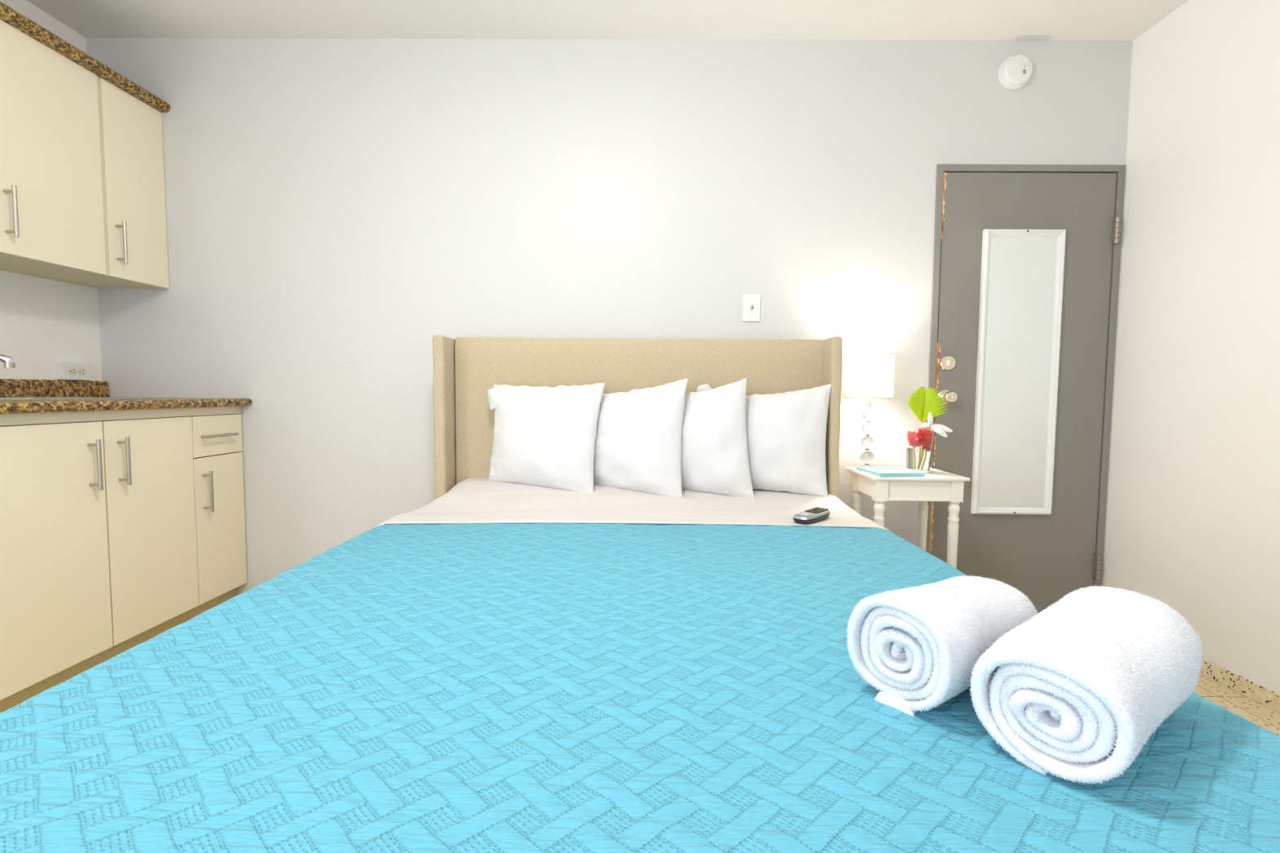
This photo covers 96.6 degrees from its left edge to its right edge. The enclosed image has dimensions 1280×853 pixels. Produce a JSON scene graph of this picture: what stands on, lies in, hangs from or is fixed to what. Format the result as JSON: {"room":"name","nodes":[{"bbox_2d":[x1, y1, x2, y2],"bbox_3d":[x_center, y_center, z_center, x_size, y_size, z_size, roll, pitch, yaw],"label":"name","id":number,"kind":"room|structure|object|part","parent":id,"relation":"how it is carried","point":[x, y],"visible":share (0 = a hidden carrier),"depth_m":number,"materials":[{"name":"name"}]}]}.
{"room":"hotel room","nodes":[
{"label":"hotel room","id":0,"kind":"room"},
{"bbox_2d":[0,0,102,381],"bbox_3d":[-2.482,-0.297,0.479,0.100,2.537,4.350,0,3,0],"label":"wall","id":1,"kind":"structure","parent":0,"point":[45,322],"depth_m":2.32,"materials":[{"name":"white paint"}]},
{"bbox_2d":[0,19,106,275],"bbox_3d":[-2.235,-0.952,1.842,0.359,0.759,0.753,0,3,0],"label":"upper cabinet","id":2,"kind":"object","parent":1,"relation":"attached to","point":[51,212],"visible":1,"depth_m":2.02,"materials":[{"name":"beige wood"}]},
{"bbox_3d":[-2.079,-0.776,1.881,0.033,0.010,0.010,0,3,0],"label":"handle post","id":3,"kind":"part","parent":2,"relation":"part of","materials":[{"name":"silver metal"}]},
{"bbox_3d":[-2.080,-0.645,1.889,0.033,0.010,0.010,0,3,0],"label":"handle post","id":4,"kind":"part","parent":2,"relation":"part of","materials":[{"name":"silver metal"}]},
{"bbox_3d":[-2.063,-0.710,1.885,0.012,0.167,0.012,0,3,0],"label":"bar handle","id":5,"kind":"part","parent":2,"relation":"part of","materials":[{"name":"silver metal"}]},
{"bbox_2d":[0,1,170,112],"bbox_3d":[-2.231,-1.356,1.866,0.359,0.043,1.249,0,3,0],"label":"crown molding","id":6,"kind":"structure","parent":2,"relation":"on","point":[8,15],"depth_m":2.09,"materials":[{"name":"brown stone"}]},
{"bbox_2d":[0,378,109,397],"bbox_3d":[-2.404,-0.131,1.940,0.033,0.072,1.247,0,3,0],"label":"backsplash","id":7,"kind":"structure","parent":1,"relation":"attached to","point":[8,387],"depth_m":2.32,"materials":[{"name":"brown stone"}]},
{"bbox_2d":[56,361,89,380],"bbox_3d":[-2.400,-0.234,2.418,0.033,0.074,0.116,0,3,0],"label":"wall outlet","id":8,"kind":"object","parent":1,"relation":"attached to","point":[64,371],"visible":1,"depth_m":2.40,"materials":[{"name":"white plastic"}]},
{"bbox_2d":[68,367,76,375],"bbox_3d":[-2.386,-0.232,2.400,0.003,0.034,0.034,0,3,0],"label":"socket","id":9,"kind":"object","parent":8,"relation":"attached to","point":[72,371],"depth_m":2.40,"materials":[{"name":"beige plastic"}]},
{"bbox_2d":[78,367,86,375],"bbox_3d":[-2.386,-0.235,2.440,0.003,0.034,0.034,0,3,0],"label":"socket","id":10,"kind":"object","parent":8,"relation":"attached to","point":[82,371],"depth_m":2.44,"materials":[{"name":"beige plastic"}]},
{"bbox_2d":[26,75,168,288],"bbox_3d":[-2.230,-0.983,2.366,0.359,0.759,0.294,0,3,0],"label":"upper cabinet","id":11,"kind":"object","parent":1,"relation":"attached to","point":[131,140],"visible":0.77,"depth_m":2.35,"materials":[{"name":"beige wood"}]},
{"bbox_3d":[-2.075,-0.801,2.279,0.033,0.010,0.010,0,3,0],"label":"handle post","id":12,"kind":"part","parent":11,"relation":"part of","materials":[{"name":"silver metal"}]},
{"bbox_3d":[-2.060,-0.736,2.283,0.012,0.166,0.012,0,3,0],"label":"bar handle","id":13,"kind":"part","parent":11,"relation":"part of","materials":[{"name":"silver metal"}]},
{"bbox_3d":[-2.099,-0.983,2.374,0.018,0.758,0.276,0,3,0],"label":"door","id":14,"kind":"part","parent":11,"relation":"part of","materials":[{"name":"beige laminate"}]},
{"bbox_2d":[26,0,1188,40],"bbox_3d":[-0.167,-1.594,0.382,4.710,0.100,4.350,0,3,0],"label":"ceiling","id":15,"kind":"structure","parent":0,"point":[770,20],"depth_m":2.32,"materials":[{"name":"white paint"}]},
{"bbox_2d":[85,37,1133,595],"bbox_3d":[-0.159,-0.405,2.582,4.510,2.537,0.100,0,3,0],"label":"wall","id":16,"kind":"structure","parent":0,"point":[335,208],"depth_m":2.50,"materials":[{"name":"white paint"}]},
{"bbox_2d":[742,293,760,321],"bbox_3d":[0.491,-0.523,2.506,0.077,0.121,0.024,0,3,0],"label":"light switch","id":17,"kind":"object","parent":16,"relation":"attached to","point":[751,302],"visible":1,"depth_m":2.51,"materials":[{"name":"white plastic"}]},
{"bbox_2d":[997,54,1032,89],"bbox_3d":[1.604,-1.515,2.427,0.136,0.136,0.046,0,3,0],"label":"smoke detector","id":18,"kind":"object","parent":16,"relation":"attached to","point":[1015,72],"visible":1,"depth_m":2.41,"materials":[{"name":"white plastic"}]},
{"bbox_2d":[925,164,1125,613],"bbox_3d":[1.684,-0.127,2.540,0.808,2.017,0.165,0,3,0],"label":"door","id":19,"kind":"structure","parent":16,"relation":"in","point":[1046,558],"depth_m":2.52,"materials":[{"name":"grey paint"}]},
{"bbox_3d":[1.351,-0.129,2.500,0.064,0.064,0.067,0,3,0],"label":"knob","id":20,"kind":"part","parent":19,"relation":"part of","materials":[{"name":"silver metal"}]},
{"bbox_2d":[970,229,1066,515],"bbox_3d":[1.664,-0.231,2.510,0.347,1.248,0.029,0,3,0],"label":"mirror","id":21,"kind":"object","parent":19,"relation":"attached to","point":[1022,277],"visible":1,"depth_m":2.51,"materials":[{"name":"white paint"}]},
{"bbox_2d":[1101,0,1279,693],"bbox_3d":[2.128,-0.259,0.442,0.100,2.537,4.350,0,3,0],"label":"wall","id":22,"kind":"structure","parent":0,"point":[1193,513],"depth_m":2.11,"materials":[{"name":"white paint"}]},
{"bbox_2d":[1200,657,1279,713],"bbox_3d":[2.062,0.978,0.517,0.012,0.058,4.150,0,3,0],"label":"baseboard","id":23,"kind":"structure","parent":22,"relation":"attached to","point":[1270,699],"depth_m":1.96,"materials":[{"name":"stone"}]},
{"bbox_2d":[1192,673,1279,736],"bbox_3d":[-0.187,1.038,0.539,4.710,0.100,4.350,0,3,0],"label":"floor","id":24,"kind":"structure","parent":0,"point":[1264,717],"depth_m":1.90,"materials":[{"name":"stone"}]},
{"bbox_2d":[0,408,199,713],"bbox_3d":[-2.092,0.417,1.928,0.666,0.944,0.764,0,3,0],"label":"base cabinet","id":25,"kind":"object","parent":24,"relation":"on","point":[99,561],"visible":0.87,"depth_m":1.85,"materials":[{"name":"beige wood"}]},
{"bbox_3d":[-1.808,0.379,1.735,0.018,0.770,0.384,0,3,0],"label":"door","id":26,"kind":"part","parent":25,"relation":"part of","materials":[{"name":"beige laminate"}]},
{"bbox_3d":[-1.779,0.060,1.858,0.033,0.010,0.010,0,3,0],"label":"handle post","id":27,"kind":"part","parent":25,"relation":"part of","materials":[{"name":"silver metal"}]},
{"bbox_3d":[-1.780,0.190,1.866,0.033,0.010,0.010,0,3,0],"label":"handle post","id":28,"kind":"part","parent":25,"relation":"part of","materials":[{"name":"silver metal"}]},
{"bbox_3d":[-1.806,-0.035,1.899,0.016,0.032,0.764,0,3,0],"label":"rail","id":29,"kind":"part","parent":25,"relation":"part of","materials":[{"name":"beige laminate"}]},
{"bbox_3d":[-1.763,0.125,1.862,0.012,0.166,0.012,0,3,0],"label":"bar handle","id":30,"kind":"part","parent":25,"relation":"part of","materials":[{"name":"silver metal"}]},
{"bbox_3d":[-1.778,0.054,1.962,0.033,0.010,0.010,0,3,0],"label":"handle post","id":31,"kind":"part","parent":25,"relation":"part of","materials":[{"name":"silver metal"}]},
{"bbox_3d":[-1.779,0.184,1.970,0.033,0.010,0.010,0,3,0],"label":"handle post","id":32,"kind":"part","parent":25,"relation":"part of","materials":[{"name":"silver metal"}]},
{"bbox_2d":[0,378,252,414],"bbox_3d":[-2.083,-0.111,1.939,0.674,0.107,1.249,0,3,0],"label":"countertop","id":33,"kind":"structure","parent":25,"relation":"on","point":[8,387],"depth_m":2.17,"materials":[{"name":"brown stone"}]},
{"bbox_2d":[0,354,15,368],"bbox_3d":[-2.270,-0.168,1.891,0.272,0.154,0.040,-3,5,-42],"label":"faucet","id":34,"kind":"object","parent":33,"relation":"on","point":[7,361],"visible":1,"depth_m":1.96,"materials":[{"name":"silver metal"}]},
{"bbox_3d":[-2.270,-0.211,1.893,0.264,0.069,0.027,-3,5,-43],"label":"spout","id":35,"kind":"part","parent":34,"relation":"part of","materials":[{"name":"silver metal"}]},
{"bbox_2d":[0,396,151,426],"bbox_3d":[-2.090,-0.009,1.896,0.480,0.170,0.580,0,3,0],"label":"sink","id":36,"kind":"object","parent":33,"relation":"in","point":[2,398],"visible":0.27,"depth_m":2.06,"materials":[{"name":"silver metal"}]},
{"bbox_3d":[-1.762,0.119,1.966,0.012,0.166,0.012,0,3,0],"label":"bar handle","id":37,"kind":"part","parent":25,"relation":"part of","materials":[{"name":"silver metal"}]},
{"bbox_3d":[-1.805,0.356,2.118,0.018,0.770,0.371,0,3,0],"label":"door","id":38,"kind":"part","parent":25,"relation":"part of","materials":[{"name":"beige laminate"}]},
{"bbox_2d":[187,406,247,620],"bbox_3d":[-2.087,0.386,2.452,0.666,0.944,0.284,0,3,0],"label":"base cabinet","id":39,"kind":"object","parent":24,"relation":"on","point":[217,437],"visible":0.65,"depth_m":2.43,"materials":[{"name":"beige wood"}]},
{"bbox_3d":[-1.777,0.335,2.349,0.033,0.010,0.010,0,3,0],"label":"handle post","id":40,"kind":"part","parent":39,"relation":"part of","materials":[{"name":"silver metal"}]},
{"bbox_3d":[-1.760,0.268,2.345,0.012,0.170,0.012,0,3,0],"label":"bar handle","id":41,"kind":"part","parent":39,"relation":"part of","materials":[{"name":"silver metal"}]},
{"bbox_3d":[-1.802,-0.067,2.423,0.016,0.032,0.284,0,3,0],"label":"rail","id":42,"kind":"part","parent":39,"relation":"part of","materials":[{"name":"beige laminate"}]},
{"bbox_3d":[-1.800,0.035,2.428,0.018,0.167,0.278,0,3,0],"label":"drawer","id":43,"kind":"part","parent":39,"relation":"part of","materials":[{"name":"beige laminate"}]},
{"bbox_3d":[-1.803,0.422,2.451,0.018,0.600,0.278,0,3,0],"label":"door","id":44,"kind":"part","parent":39,"relation":"part of","materials":[{"name":"beige laminate"}]},
{"bbox_3d":[-1.758,0.038,2.403,0.012,0.012,0.178,0,3,0],"label":"bar handle","id":45,"kind":"part","parent":39,"relation":"part of","materials":[{"name":"silver metal"}]},
{"bbox_2d":[432,334,842,499],"bbox_3d":[-0.024,0.310,1.442,1.640,1.249,2.141,0,3,0],"label":"headboard","id":46,"kind":"object","parent":24,"relation":"on","point":[465,368],"visible":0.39,"depth_m":2.40,"materials":[{"name":"beige fabric"}]},
{"bbox_3d":[-0.028,0.508,1.401,1.530,0.257,2.055,0,3,0],"label":"mattress","id":47,"kind":"object","parent":46,"relation":"on","visible":0},
{"bbox_2d":[376,477,889,531],"bbox_3d":[-0.021,0.457,2.130,1.702,0.436,0.608,0,3,0],"label":"sheet","id":48,"kind":"object","parent":47,"relation":"on","point":[472,500],"visible":0.57,"depth_m":2.08,"materials":[{"name":"white fabric"}]},
{"bbox_2d":[487,382,604,492],"bbox_3d":[-0.390,0.048,2.308,0.479,0.451,0.174,2,4,18],"label":"pillow","id":49,"kind":"object","parent":48,"relation":"on","point":[544,436],"visible":0.97,"depth_m":2.25,"materials":[{"name":"white fabric"}]},
{"bbox_2d":[593,377,688,497],"bbox_3d":[-0.032,0.044,2.297,0.449,0.479,0.160,2,4,21],"label":"pillow","id":50,"kind":"object","parent":48,"relation":"on","point":[638,439],"visible":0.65,"depth_m":2.23,"materials":[{"name":"white fabric"}]},
{"bbox_2d":[680,377,754,497],"bbox_3d":[0.261,0.045,2.311,0.423,0.480,0.166,2,4,20],"label":"pillow","id":51,"kind":"object","parent":48,"relation":"on","point":[714,457],"visible":0.61,"depth_m":2.24,"materials":[{"name":"white fabric"}]},
{"bbox_2d":[745,383,831,496],"bbox_3d":[0.552,0.053,2.318,0.413,0.454,0.172,2,4,25],"label":"pillow","id":52,"kind":"object","parent":48,"relation":"on","point":[786,432],"visible":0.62,"depth_m":2.26,"materials":[{"name":"white fabric"}]},
{"bbox_2d":[792,506,830,524],"bbox_3d":[0.583,0.300,1.928,0.190,0.029,0.062,-3,5,-45],"label":"remote control","id":53,"kind":"object","parent":48,"relation":"on","point":[813,515],"visible":1,"depth_m":1.89,"materials":[{"name":"grey metal"}]},
{"bbox_3d":[0.583,0.289,1.927,0.050,0.002,0.169,4,5,43],"label":"panel","id":54,"kind":"part","parent":53,"relation":"part of","materials":[{"name":"grey"}]},
{"bbox_2d":[0,523,1279,852],"bbox_3d":[-0.015,0.572,1.079,1.776,0.422,1.665,0,3,0],"label":"quilt","id":55,"kind":"object","parent":47,"relation":"on","point":[406,687],"visible":0.87,"depth_m":0.73,"materials":[{"name":"teal fabric"}]},
{"bbox_2d":[845,575,1037,716],"bbox_3d":[0.470,0.307,0.873,0.326,0.156,0.167,-2,4,-40],"label":"rolled towel","id":56,"kind":"object","parent":55,"relation":"on","point":[920,646],"visible":0.92,"depth_m":0.79,"materials":[{"name":"white fabric"}]},
{"bbox_2d":[875,692,915,716],"bbox_3d":[0.360,0.379,0.792,0.036,0.021,0.060,-2,4,-39],"label":"tag","id":57,"kind":"object","parent":56,"relation":"hanging from","point":[905,702],"depth_m":0.78,"materials":[{"name":"white fabric"}]},
{"bbox_2d":[968,585,1203,784],"bbox_3d":[0.573,0.313,0.733,0.316,0.161,0.175,-2,4,-35],"label":"rolled towel","id":58,"kind":"object","parent":55,"relation":"on","point":[1075,691],"visible":1,"depth_m":0.66,"materials":[{"name":"white fabric"}]},
{"bbox_2d":[845,466,969,568],"bbox_3d":[1.090,0.537,2.385,0.374,0.700,0.315,0,3,0],"label":"nightstand","id":59,"kind":"object","parent":24,"relation":"on","point":[937,485],"visible":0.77,"depth_m":2.23,"materials":[{"name":"white paint"}]},
{"bbox_3d":[0.945,0.536,2.508,0.046,0.686,0.046,0,3,0],"label":"leg","id":60,"kind":"part","parent":59,"relation":"part of","materials":[{"name":"white paint"}]},
{"bbox_2d":[844,352,894,466],"bbox_3d":[0.977,-0.063,2.440,0.191,0.488,0.191,0,3,0],"label":"table lamp","id":61,"kind":"object","parent":59,"relation":"on","point":[869,375],"visible":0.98,"depth_m":2.36,"materials":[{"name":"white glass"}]},
{"bbox_3d":[0.978,-0.122,2.437,0.191,0.003,0.191,0,3,0],"label":"shade trim","id":62,"kind":"part","parent":61,"relation":"part of","materials":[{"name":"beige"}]},
{"bbox_3d":[0.979,-0.214,2.431,0.189,0.186,0.189,0,3,0],"label":"lamp shade","id":63,"kind":"part","parent":61,"relation":"part of","materials":[{"name":"white fabric"}]},
{"bbox_3d":[0.979,-0.305,2.426,0.191,0.003,0.191,0,3,0],"label":"shade trim","id":64,"kind":"part","parent":61,"relation":"part of","materials":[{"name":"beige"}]},
{"bbox_3d":[0.943,0.550,2.264,0.046,0.686,0.046,0,3,0],"label":"leg","id":65,"kind":"part","parent":59,"relation":"part of","materials":[{"name":"white paint"}]},
{"bbox_2d":[856,466,924,476],"bbox_3d":[1.013,0.182,2.311,0.200,0.014,0.200,0,3,0],"label":"book","id":66,"kind":"object","parent":59,"relation":"on","point":[877,471],"visible":1,"depth_m":2.28,"materials":[{"name":"teal paper"}]},
{"bbox_2d":[904,425,934,472],"bbox_3d":[1.155,0.094,2.365,0.117,0.188,0.117,0,3,0],"label":"glass vase","id":67,"kind":"object","parent":59,"relation":"on","point":[919,440],"visible":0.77,"depth_m":2.33,"materials":[{"name":"white"}]},
{"bbox_2d":[907,386,946,424],"bbox_3d":[1.181,0.000,2.363,0.161,0.336,0.024,1,3,3],"label":"palm leaf","id":68,"kind":"object","parent":67,"relation":"in","point":[923,402],"visible":0.97,"depth_m":2.36,"materials":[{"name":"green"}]},
{"bbox_2d":[920,412,952,437],"bbox_3d":[1.196,0.056,2.310,0.124,0.230,0.057,2,4,26],"label":"flower","id":69,"kind":"object","parent":67,"relation":"in","point":[940,429],"visible":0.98,"depth_m":2.31,"materials":[{"name":"white plant"}]},
{"bbox_3d":[1.237,0.538,2.506,0.046,0.686,0.046,0,3,0],"label":"leg","id":70,"kind":"part","parent":59,"relation":"part of","materials":[{"name":"white paint"}]},
{"bbox_3d":[1.235,0.553,2.261,0.046,0.686,0.046,0,3,0],"label":"leg","id":71,"kind":"part","parent":59,"relation":"part of","materials":[{"name":"white paint"}]}
]}

